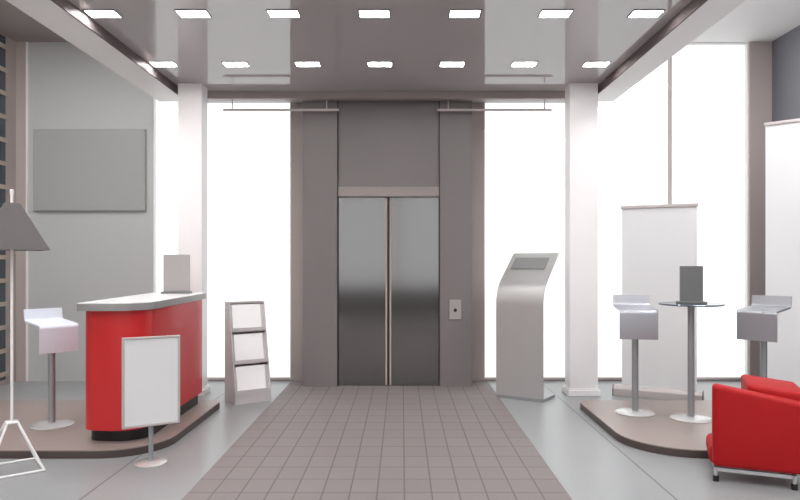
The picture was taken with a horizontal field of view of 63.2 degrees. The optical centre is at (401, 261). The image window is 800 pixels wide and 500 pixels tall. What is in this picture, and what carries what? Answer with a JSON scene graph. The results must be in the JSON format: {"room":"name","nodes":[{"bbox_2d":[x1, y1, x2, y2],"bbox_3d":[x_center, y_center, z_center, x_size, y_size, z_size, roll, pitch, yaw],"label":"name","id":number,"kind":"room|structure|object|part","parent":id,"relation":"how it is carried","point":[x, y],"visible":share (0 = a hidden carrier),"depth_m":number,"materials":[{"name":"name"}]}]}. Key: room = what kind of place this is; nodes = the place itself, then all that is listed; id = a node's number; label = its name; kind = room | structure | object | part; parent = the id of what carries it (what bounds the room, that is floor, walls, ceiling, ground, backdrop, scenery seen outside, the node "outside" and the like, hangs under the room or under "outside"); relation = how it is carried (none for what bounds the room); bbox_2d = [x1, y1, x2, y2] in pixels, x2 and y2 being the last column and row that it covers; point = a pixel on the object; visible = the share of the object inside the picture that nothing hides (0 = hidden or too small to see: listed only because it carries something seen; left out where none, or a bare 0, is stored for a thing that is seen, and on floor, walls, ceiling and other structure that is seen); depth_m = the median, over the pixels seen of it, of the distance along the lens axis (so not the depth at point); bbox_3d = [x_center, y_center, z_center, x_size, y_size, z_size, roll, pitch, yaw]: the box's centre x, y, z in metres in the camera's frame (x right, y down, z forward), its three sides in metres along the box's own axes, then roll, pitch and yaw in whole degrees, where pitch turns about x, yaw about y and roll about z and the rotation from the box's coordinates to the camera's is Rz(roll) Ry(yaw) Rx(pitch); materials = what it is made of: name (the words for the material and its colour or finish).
{"room":"elevator lobby","nodes":[
{"label":"elevator lobby","id":0,"kind":"room"},
{"bbox_2d":[0,33,15,385],"bbox_3d":[-4.516,-0.585,2.170,0.100,3.930,10.740,0,0,0],"label":"wall","id":1,"kind":"structure","parent":0,"point":[11,52],"depth_m":7.41,"materials":[{"name":"grey"}]},
{"bbox_2d":[0,34,7,380],"bbox_3d":[-4.455,-0.605,6.117,0.022,3.850,2.435,0,0,0],"label":"window","id":2,"kind":"structure","parent":1,"relation":"in","point":[3,47],"depth_m":7.25,"materials":[{"name":"grey glass"}]},
{"bbox_2d":[16,42,25,380],"bbox_3d":[-4.407,-0.585,7.580,0.118,3.930,0.120,0,0,0],"label":"post","id":3,"kind":"object","parent":1,"relation":"attached to","point":[20,46],"visible":0.64,"depth_m":7.52,"materials":[{"name":"grey paint"}]},
{"bbox_2d":[0,0,67,41],"bbox_3d":[-3.613,-2.600,2.220,1.906,0.100,10.840,0,0,0],"label":"ceiling","id":4,"kind":"structure","parent":0,"point":[15,24],"depth_m":7.07,"materials":[{"name":"grey paint"}]},
{"bbox_2d":[28,42,152,380],"bbox_3d":[-3.611,-0.585,7.590,1.447,3.930,0.100,0,0,0],"label":"wall","id":5,"kind":"structure","parent":0,"point":[92,255],"depth_m":7.54,"materials":[{"name":"grey paint"}]},
{"bbox_2d":[26,41,27,380],"bbox_3d":[-4.341,-0.585,7.576,0.013,3.930,0.128,0,0,0],"label":"trim","id":6,"kind":"structure","parent":5,"relation":"attached to","point":[26,41],"depth_m":7.52,"materials":[{"name":"white"}]},
{"bbox_2d":[33,129,145,210],"bbox_3d":[-3.611,-1.062,7.518,1.290,0.944,0.045,0,0,0],"label":"board","id":7,"kind":"object","parent":5,"relation":"attached to","point":[74,169],"visible":1,"depth_m":7.49,"materials":[{"name":"grey"}]},
{"bbox_2d":[303,101,336,385],"bbox_3d":[-0.906,-0.232,7.360,0.377,3.223,0.360,0,0,0],"label":"pillar","id":8,"kind":"structure","parent":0,"point":[319,127],"depth_m":7.18,"materials":[{"name":"grey paint"}]},
{"bbox_2d":[69,0,691,102],"bbox_3d":[-0.152,-2.247,2.170,4.395,0.807,10.740,0,0,0],"label":"ceiling","id":9,"kind":"structure","parent":0,"point":[418,35],"depth_m":5.41,"materials":[{"name":"grey paint"}]},
{"bbox_2d":[6,0,177,101],"bbox_3d":[-2.505,-2.204,1.960,0.310,0.893,10.320,0,0,0],"label":"beam","id":10,"kind":"structure","parent":9,"relation":"attached to","point":[62,17],"depth_m":5.25,"materials":[{"name":"paint"}]},
{"bbox_2d":[83,10,122,17],"bbox_3d":[-2.218,-1.840,4.820,0.230,0.006,0.148,0,0,0],"label":"recessed light","id":11,"kind":"object","parent":9,"relation":"in","point":[92,13],"visible":1,"depth_m":4.82,"materials":[{"name":"white plastic"}]},
{"bbox_2d":[85,11,119,16],"bbox_3d":[-2.218,-1.841,4.820,0.214,0.004,0.132,0,0,0],"label":"diffuser","id":12,"kind":"object","parent":11,"relation":"attached to","point":[91,13],"depth_m":4.81,"materials":[{"name":"white plastic"}]},
{"bbox_2d":[149,62,178,66],"bbox_3d":[-2.218,-1.840,6.050,0.230,0.006,0.148,0,0,0],"label":"recessed light","id":13,"kind":"object","parent":9,"relation":"in","point":[155,64],"visible":1,"depth_m":6.05,"materials":[{"name":"white plastic"}]},
{"bbox_2d":[174,10,211,17],"bbox_3d":[-1.547,-1.840,4.820,0.230,0.006,0.148,0,0,0],"label":"recessed light","id":14,"kind":"object","parent":9,"relation":"in","point":[182,13],"visible":1,"depth_m":4.81,"materials":[{"name":"white plastic"}]},
{"bbox_2d":[177,11,209,16],"bbox_3d":[-1.547,-1.841,4.820,0.214,0.004,0.132,0,0,0],"label":"diffuser","id":15,"kind":"object","parent":14,"relation":"attached to","point":[181,13],"depth_m":4.82,"materials":[{"name":"white plastic"}]},
{"bbox_2d":[222,62,249,66],"bbox_3d":[-1.547,-1.840,6.050,0.230,0.006,0.148,0,0,0],"label":"recessed light","id":16,"kind":"object","parent":9,"relation":"in","point":[226,64],"visible":1,"depth_m":6.05,"materials":[{"name":"white plastic"}]},
{"bbox_2d":[266,10,300,17],"bbox_3d":[-0.876,-1.840,4.820,0.230,0.006,0.148,0,0,0],"label":"recessed light","id":17,"kind":"object","parent":9,"relation":"in","point":[272,13],"visible":1,"depth_m":4.81,"materials":[{"name":"white plastic"}]},
{"bbox_2d":[268,11,298,16],"bbox_3d":[-0.876,-1.841,4.820,0.214,0.004,0.132,0,0,0],"label":"diffuser","id":18,"kind":"object","parent":17,"relation":"attached to","point":[271,13],"depth_m":4.81,"materials":[{"name":"white plastic"}]},
{"bbox_2d":[294,62,320,66],"bbox_3d":[-0.876,-1.840,6.050,0.230,0.006,0.148,0,0,0],"label":"recessed light","id":19,"kind":"object","parent":9,"relation":"in","point":[298,64],"visible":1,"depth_m":6.05,"materials":[{"name":"white plastic"}]},
{"bbox_2d":[358,10,389,17],"bbox_3d":[-0.205,-1.840,4.820,0.230,0.006,0.148,0,0,0],"label":"recessed light","id":20,"kind":"object","parent":9,"relation":"in","point":[362,13],"visible":1,"depth_m":4.81,"materials":[{"name":"white plastic"}]},
{"bbox_2d":[360,11,388,16],"bbox_3d":[-0.205,-1.841,4.820,0.214,0.004,0.132,0,0,0],"label":"diffuser","id":21,"kind":"object","parent":20,"relation":"attached to","point":[362,13],"depth_m":4.82,"materials":[{"name":"white plastic"}]},
{"bbox_2d":[367,62,391,66],"bbox_3d":[-0.205,-1.840,6.050,0.230,0.006,0.148,0,0,0],"label":"recessed light","id":22,"kind":"object","parent":9,"relation":"in","point":[370,64],"visible":1,"depth_m":6.05,"materials":[{"name":"white plastic"}]},
{"bbox_2d":[207,91,564,100],"bbox_3d":[-0.152,-1.804,7.070,4.395,0.078,0.100,0,0,0],"label":"beam","id":23,"kind":"structure","parent":9,"relation":"attached to","point":[211,95],"depth_m":7.02,"materials":[{"name":"grey"}]},
{"bbox_2d":[223,100,338,110],"bbox_3d":[-1.318,-1.705,7.080,1.258,0.120,0.022,0,0,0],"label":"hanging rail","id":24,"kind":"object","parent":23,"relation":"hanging from","point":[232,109],"visible":1,"depth_m":7.07,"materials":[{"name":"grey metal"}]},
{"bbox_2d":[437,100,551,110],"bbox_3d":[1.006,-1.705,7.080,1.247,0.120,0.022,0,0,0],"label":"hanging rail","id":25,"kind":"object","parent":23,"relation":"hanging from","point":[448,109],"visible":1,"depth_m":7.07,"materials":[{"name":"grey metal"}]},
{"bbox_2d":[439,62,464,66],"bbox_3d":[0.466,-1.840,6.050,0.230,0.006,0.148,0,0,0],"label":"recessed light","id":26,"kind":"object","parent":9,"relation":"in","point":[442,64],"visible":1,"depth_m":6.05,"materials":[{"name":"white plastic"}]},
{"bbox_2d":[449,10,481,17],"bbox_3d":[0.466,-1.840,4.820,0.230,0.006,0.148,0,0,0],"label":"recessed light","id":27,"kind":"object","parent":9,"relation":"in","point":[453,13],"visible":1,"depth_m":4.81,"materials":[{"name":"white plastic"}]},
{"bbox_2d":[450,11,479,16],"bbox_3d":[0.466,-1.841,4.820,0.214,0.004,0.132,0,0,0],"label":"diffuser","id":28,"kind":"object","parent":27,"relation":"attached to","point":[452,13],"depth_m":4.82,"materials":[{"name":"white plastic"}]},
{"bbox_2d":[510,62,537,66],"bbox_3d":[1.137,-1.840,6.050,0.230,0.006,0.148,0,0,0],"label":"recessed light","id":29,"kind":"object","parent":9,"relation":"in","point":[514,64],"visible":1,"depth_m":6.05,"materials":[{"name":"white plastic"}]},
{"bbox_2d":[538,10,572,17],"bbox_3d":[1.137,-1.840,4.820,0.230,0.006,0.148,0,0,0],"label":"recessed light","id":30,"kind":"object","parent":9,"relation":"in","point":[544,13],"visible":1,"depth_m":4.81,"materials":[{"name":"white plastic"}]},
{"bbox_2d":[540,11,570,16],"bbox_3d":[1.137,-1.841,4.820,0.214,0.004,0.132,0,0,0],"label":"diffuser","id":31,"kind":"object","parent":30,"relation":"attached to","point":[543,13],"depth_m":4.81,"materials":[{"name":"white plastic"}]},
{"bbox_2d":[582,62,610,66],"bbox_3d":[1.808,-1.840,6.050,0.230,0.006,0.148,0,0,0],"label":"recessed light","id":32,"kind":"object","parent":9,"relation":"in","point":[586,64],"visible":1,"depth_m":6.05,"materials":[{"name":"white plastic"}]},
{"bbox_2d":[627,10,664,17],"bbox_3d":[1.808,-1.840,4.820,0.230,0.006,0.148,0,0,0],"label":"recessed light","id":33,"kind":"object","parent":9,"relation":"in","point":[635,13],"visible":1,"depth_m":4.81,"materials":[{"name":"white plastic"}]},
{"bbox_2d":[629,11,662,16],"bbox_3d":[1.808,-1.841,4.820,0.214,0.004,0.132,0,0,0],"label":"diffuser","id":34,"kind":"object","parent":33,"relation":"attached to","point":[634,13],"depth_m":4.81,"materials":[{"name":"white plastic"}]},
{"bbox_2d":[598,0,745,101],"bbox_3d":[2.178,-2.204,1.960,0.265,0.893,10.320,0,0,0],"label":"beam","id":35,"kind":"structure","parent":9,"relation":"attached to","point":[698,16],"depth_m":5.25,"materials":[{"name":"paint"}]},
{"bbox_2d":[291,103,483,380],"bbox_3d":[-0.169,-0.431,7.590,2.239,3.623,0.100,0,0,0],"label":"wall","id":36,"kind":"structure","parent":0,"point":[296,116],"depth_m":7.54,"materials":[{"name":"grey"}]},
{"bbox_2d":[153,98,290,380],"bbox_3d":[-2.088,-0.585,7.572,1.600,3.930,0.075,0,0,0],"label":"window","id":37,"kind":"structure","parent":36,"relation":"in","point":[154,100],"depth_m":7.55,"materials":[{"name":"grey"}]},
{"bbox_3d":[-2.088,1.363,7.572,1.600,0.035,0.075,0,0,0],"label":"sill","id":38,"kind":"part","parent":37,"relation":"part of","materials":[{"name":"grey"}]},
{"bbox_2d":[484,42,748,380],"bbox_3d":[2.488,-0.585,7.572,3.074,3.930,0.075,0,0,0],"label":"window","id":39,"kind":"structure","parent":36,"relation":"in","point":[746,44],"depth_m":7.55,"materials":[{"name":"grey"}]},
{"bbox_3d":[2.488,1.363,7.572,3.074,0.035,0.075,0,0,0],"label":"sill","id":40,"kind":"part","parent":39,"relation":"part of","materials":[{"name":"grey"}]},
{"bbox_2d":[338,101,438,186],"bbox_3d":[-0.149,-1.339,7.385,1.138,1.008,0.310,0,0,0],"label":"wall","id":41,"kind":"structure","parent":0,"point":[381,143],"depth_m":7.23,"materials":[{"name":"grey paint"}]},
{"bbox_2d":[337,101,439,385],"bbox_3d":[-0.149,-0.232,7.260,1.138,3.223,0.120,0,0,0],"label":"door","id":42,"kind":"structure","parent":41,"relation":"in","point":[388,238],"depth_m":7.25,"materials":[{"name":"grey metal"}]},
{"bbox_3d":[-0.149,1.375,7.251,1.138,0.010,0.062,0,0,0],"label":"sill","id":43,"kind":"part","parent":42,"relation":"part of","materials":[{"name":"grey metal"}]},
{"bbox_2d":[0,381,799,499],"bbox_3d":[-0.093,1.440,2.180,8.946,0.120,10.960,0,0,0],"label":"floor","id":44,"kind":"structure","parent":0,"point":[588,462],"depth_m":4.41,"materials":[{"name":"grey tile"}]},
{"bbox_2d":[0,189,49,478],"bbox_3d":[-2.590,0.448,4.315,0.390,1.865,0.390,0,0,-38],"label":"floor lamp","id":45,"kind":"object","parent":44,"relation":"on","point":[18,232],"visible":1,"depth_m":4.26,"materials":[{"name":"white metal"}]},
{"bbox_3d":[-2.590,-0.234,4.315,0.390,0.312,0.390,0,0,-38],"label":"lamp shade","id":46,"kind":"part","parent":45,"relation":"part of","materials":[{"name":"grey fabric"}]},
{"bbox_2d":[0,400,219,458],"bbox_3d":[-3.010,1.350,5.385,2.579,0.060,1.650,0,0,0],"label":"platform","id":47,"kind":"object","parent":44,"relation":"on","point":[74,441],"visible":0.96,"depth_m":4.97,"materials":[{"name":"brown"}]},
{"bbox_2d":[23,307,78,429],"bbox_3d":[-2.839,0.852,5.264,0.345,0.937,0.332,0,0,40],"label":"bar stool","id":48,"kind":"object","parent":47,"relation":"on","point":[57,334],"visible":1,"depth_m":5.23,"materials":[{"name":"white plastic"}]},
{"bbox_2d":[77,293,205,440],"bbox_3d":[-2.126,0.807,5.459,0.548,1.025,1.602,0,0,0],"label":"reception counter","id":49,"kind":"object","parent":47,"relation":"on","point":[108,321],"depth_m":4.76,"materials":[{"name":"red plastic"}]},
{"bbox_2d":[77,293,204,303],"bbox_3d":[-2.126,0.298,5.459,0.548,0.006,1.602,0,0,0],"label":"countertop","id":50,"kind":"structure","parent":49,"relation":"on","point":[148,297],"depth_m":5.25,"materials":[{"name":"white laminate"}]},
{"bbox_2d":[161,255,191,293],"bbox_3d":[-2.115,0.113,6.100,0.265,0.365,0.100,0,0,-3],"label":"display","id":51,"kind":"object","parent":49,"relation":"on","point":[176,268],"visible":0.98,"depth_m":6.09,"materials":[{"name":"grey plastic"}]},
{"bbox_2d":[122,335,179,467],"bbox_3d":[-1.723,0.944,4.460,0.374,0.872,0.216,0,0,-29],"label":"stand","id":52,"kind":"object","parent":44,"relation":"on","point":[150,364],"visible":1,"depth_m":4.43,"materials":[{"name":"white"}]},
{"bbox_2d":[178,83,209,395],"bbox_3d":[-2.187,-0.232,6.800,0.294,3.223,0.250,0,0,0],"label":"pillar","id":53,"kind":"structure","parent":44,"relation":"on","point":[192,97],"depth_m":6.70,"materials":[{"name":"white paint"}]},
{"bbox_2d":[225,300,270,404],"bbox_3d":[-1.537,0.887,6.493,0.370,0.985,0.312,0,0,-34],"label":"brochure rack","id":54,"kind":"object","parent":44,"relation":"on","point":[232,395],"visible":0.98,"depth_m":6.43,"materials":[{"name":"silver metal"}]},
{"bbox_3d":[-1.689,0.887,6.398,0.012,0.985,0.300,0,0,-34],"label":"panel","id":55,"kind":"part","parent":54,"relation":"part of","materials":[{"name":"silver metal"}]},
{"bbox_3d":[-1.620,0.892,6.615,0.346,0.975,0.013,0,0,-34],"label":"panel","id":56,"kind":"part","parent":54,"relation":"part of","materials":[{"name":"white paper"}]},
{"bbox_2d":[231,304,261,327],"bbox_3d":[-1.556,0.551,6.508,0.295,0.253,0.068,0,0,-34],"label":"stack","id":57,"kind":"object","parent":54,"relation":"in","point":[243,315],"visible":1,"depth_m":6.50,"materials":[{"name":"white paper"}]},
{"bbox_2d":[230,304,265,331],"bbox_3d":[-1.548,0.557,6.509,0.346,0.264,0.110,0,0,-34],"label":"tray","id":58,"kind":"object","parent":54,"relation":"on","point":[262,306],"depth_m":6.50,"materials":[{"name":"white paper"}]},
{"bbox_2d":[233,333,263,360],"bbox_3d":[-1.522,0.852,6.457,0.295,0.273,0.072,0,0,-34],"label":"stack","id":59,"kind":"object","parent":54,"relation":"in","point":[246,346],"visible":1,"depth_m":6.45,"materials":[{"name":"white paper"}]},
{"bbox_2d":[232,332,267,364],"bbox_3d":[-1.514,0.857,6.459,0.346,0.284,0.114,0,0,-34],"label":"tray","id":60,"kind":"object","parent":54,"relation":"on","point":[264,334],"depth_m":6.46,"materials":[{"name":"white paper"}]},
{"bbox_2d":[235,364,265,390],"bbox_3d":[-1.488,1.149,6.407,0.295,0.248,0.067,0,0,-34],"label":"stack","id":61,"kind":"object","parent":54,"relation":"in","point":[252,376],"visible":1,"depth_m":6.40,"materials":[{"name":"white paper"}]},
{"bbox_2d":[234,364,270,394],"bbox_3d":[-1.480,1.155,6.409,0.346,0.259,0.109,0,0,-34],"label":"tray","id":62,"kind":"object","parent":54,"relation":"on","point":[261,391],"depth_m":6.40,"materials":[{"name":"white paper"}]},
{"bbox_3d":[-1.392,0.887,6.598,0.012,0.985,0.300,0,0,-34],"label":"panel","id":63,"kind":"part","parent":54,"relation":"part of","materials":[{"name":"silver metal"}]},
{"bbox_2d":[182,381,571,499],"bbox_3d":[-0.145,1.377,3.010,2.260,0.006,9.020,0,0,0],"label":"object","id":64,"kind":"structure","parent":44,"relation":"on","point":[311,442],"depth_m":4.74,"materials":[{"name":"beige tile"}]},
{"bbox_2d":[496,253,558,402],"bbox_3d":[1.309,0.643,6.714,0.517,1.474,0.490,0,0,32],"label":"kiosk","id":65,"kind":"object","parent":44,"relation":"on","point":[521,288],"visible":1,"depth_m":6.54,"materials":[{"name":"metal"}]},
{"bbox_2d":[562,83,600,395],"bbox_3d":[1.875,-0.232,6.800,0.340,3.223,0.250,0,0,0],"label":"pillar","id":66,"kind":"structure","parent":44,"relation":"on","point":[581,99],"depth_m":6.70,"materials":[{"name":"white paint"}]},
{"bbox_2d":[580,400,711,458],"bbox_3d":[2.581,1.350,5.385,1.839,0.060,1.650,0,0,0],"label":"platform","id":67,"kind":"object","parent":44,"relation":"on","point":[659,433],"visible":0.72,"depth_m":5.22,"materials":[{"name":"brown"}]},
{"bbox_2d":[613,295,657,417],"bbox_3d":[2.038,0.807,5.686,0.332,1.025,0.345,0,0,8],"label":"bar stool","id":68,"kind":"object","parent":67,"relation":"on","point":[638,320],"visible":1,"depth_m":5.57,"materials":[{"name":"white"}]},
{"bbox_2d":[658,302,724,423],"bbox_3d":[2.430,0.834,5.465,0.516,0.972,0.516,0,0,0],"label":"bar table","id":69,"kind":"object","parent":67,"relation":"on","point":[690,417],"visible":0.94,"depth_m":5.44,"materials":[{"name":"white metal"}]},
{"bbox_2d":[676,266,706,303],"bbox_3d":[2.435,0.191,5.470,0.225,0.315,0.100,0,0,6],"label":"display","id":70,"kind":"object","parent":69,"relation":"on","point":[691,277],"visible":1,"depth_m":5.46,"materials":[{"name":"grey"}]},
{"bbox_3d":[2.435,0.181,5.472,0.185,0.297,0.020,0,0,6],"label":"display panel","id":71,"kind":"part","parent":70,"relation":"part of","materials":[{"name":"grey plastic"}]},
{"bbox_2d":[737,295,791,377],"bbox_3d":[3.065,0.805,5.504,0.345,1.030,0.332,0,0,-40],"label":"bar stool","id":72,"kind":"object","parent":67,"relation":"on","point":[757,321],"visible":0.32,"depth_m":5.47,"materials":[{"name":"white"}]},
{"bbox_2d":[612,203,703,399],"bbox_3d":[2.583,0.400,6.580,0.855,1.960,0.137,0,0,27],"label":"banner","id":73,"kind":"object","parent":44,"relation":"on","point":[657,240],"visible":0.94,"depth_m":6.55,"materials":[{"name":"grey fabric"}]},
{"bbox_3d":[2.593,-0.562,6.569,0.731,0.035,0.032,0,0,27],"label":"rail","id":74,"kind":"part","parent":73,"relation":"part of","materials":[{"name":"grey metal"}]},
{"bbox_2d":[706,374,799,490],"bbox_3d":[2.296,1.077,4.237,0.556,0.607,0.550,0,0,22],"label":"armchair","id":75,"kind":"object","parent":44,"relation":"on","point":[756,425],"visible":1,"depth_m":4.01,"materials":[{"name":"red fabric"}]},
{"bbox_3d":[2.291,1.234,4.223,0.556,0.123,0.380,0,0,22],"label":"seat","id":76,"kind":"part","parent":75,"relation":"part of","materials":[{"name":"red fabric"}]},
{"bbox_3d":[2.264,1.303,4.228,0.454,0.022,0.474,0,0,22],"label":"leg frame","id":77,"kind":"part","parent":75,"relation":"part of","materials":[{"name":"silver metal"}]},
{"bbox_3d":[2.419,0.959,4.245,0.334,0.372,0.443,0,0,22],"label":"backrest","id":78,"kind":"part","parent":75,"relation":"part of","materials":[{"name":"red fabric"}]},
{"bbox_2d":[764,118,799,387],"bbox_3d":[3.904,-0.005,6.250,0.850,2.770,0.137,0,0,42],"label":"banner","id":79,"kind":"object","parent":44,"relation":"on","point":[782,138],"visible":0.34,"depth_m":6.38,"materials":[{"name":"grey"}]},
{"bbox_3d":[3.905,-1.373,6.242,0.764,0.035,0.032,0,0,42],"label":"rail","id":80,"kind":"part","parent":79,"relation":"part of","materials":[{"name":"grey metal"}]},
{"bbox_2d":[440,101,471,385],"bbox_3d":[0.598,-0.232,7.360,0.355,3.223,0.360,0,0,0],"label":"pillar","id":81,"kind":"structure","parent":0,"point":[455,126],"depth_m":7.18,"materials":[{"name":"grey paint"}]},
{"bbox_2d":[449,300,460,318],"bbox_3d":[0.587,0.525,7.168,0.132,0.216,0.023,0,0,0],"label":"panel","id":82,"kind":"object","parent":81,"relation":"attached to","point":[454,305],"visible":1,"depth_m":7.17,"materials":[{"name":"grey metal"}]},
{"bbox_2d":[692,0,799,41],"bbox_3d":[3.345,-2.600,2.220,2.070,0.100,10.840,0,0,0],"label":"ceiling","id":83,"kind":"structure","parent":0,"point":[752,20],"depth_m":6.95,"materials":[{"name":"white paint"}]},
{"bbox_2d":[772,25,799,121],"bbox_3d":[4.330,-0.585,2.170,0.100,3.930,10.740,0,0,0],"label":"wall","id":84,"kind":"structure","parent":0,"point":[786,48],"depth_m":7.24,"materials":[{"name":"grey paint"}]},
{"bbox_2d":[744,42,771,376],"bbox_3d":[4.152,-0.585,7.580,0.255,3.930,0.120,0,0,0],"label":"post","id":85,"kind":"object","parent":84,"relation":"attached to","point":[760,53],"visible":0.57,"depth_m":7.52,"materials":[{"name":"grey paint"}]}
]}

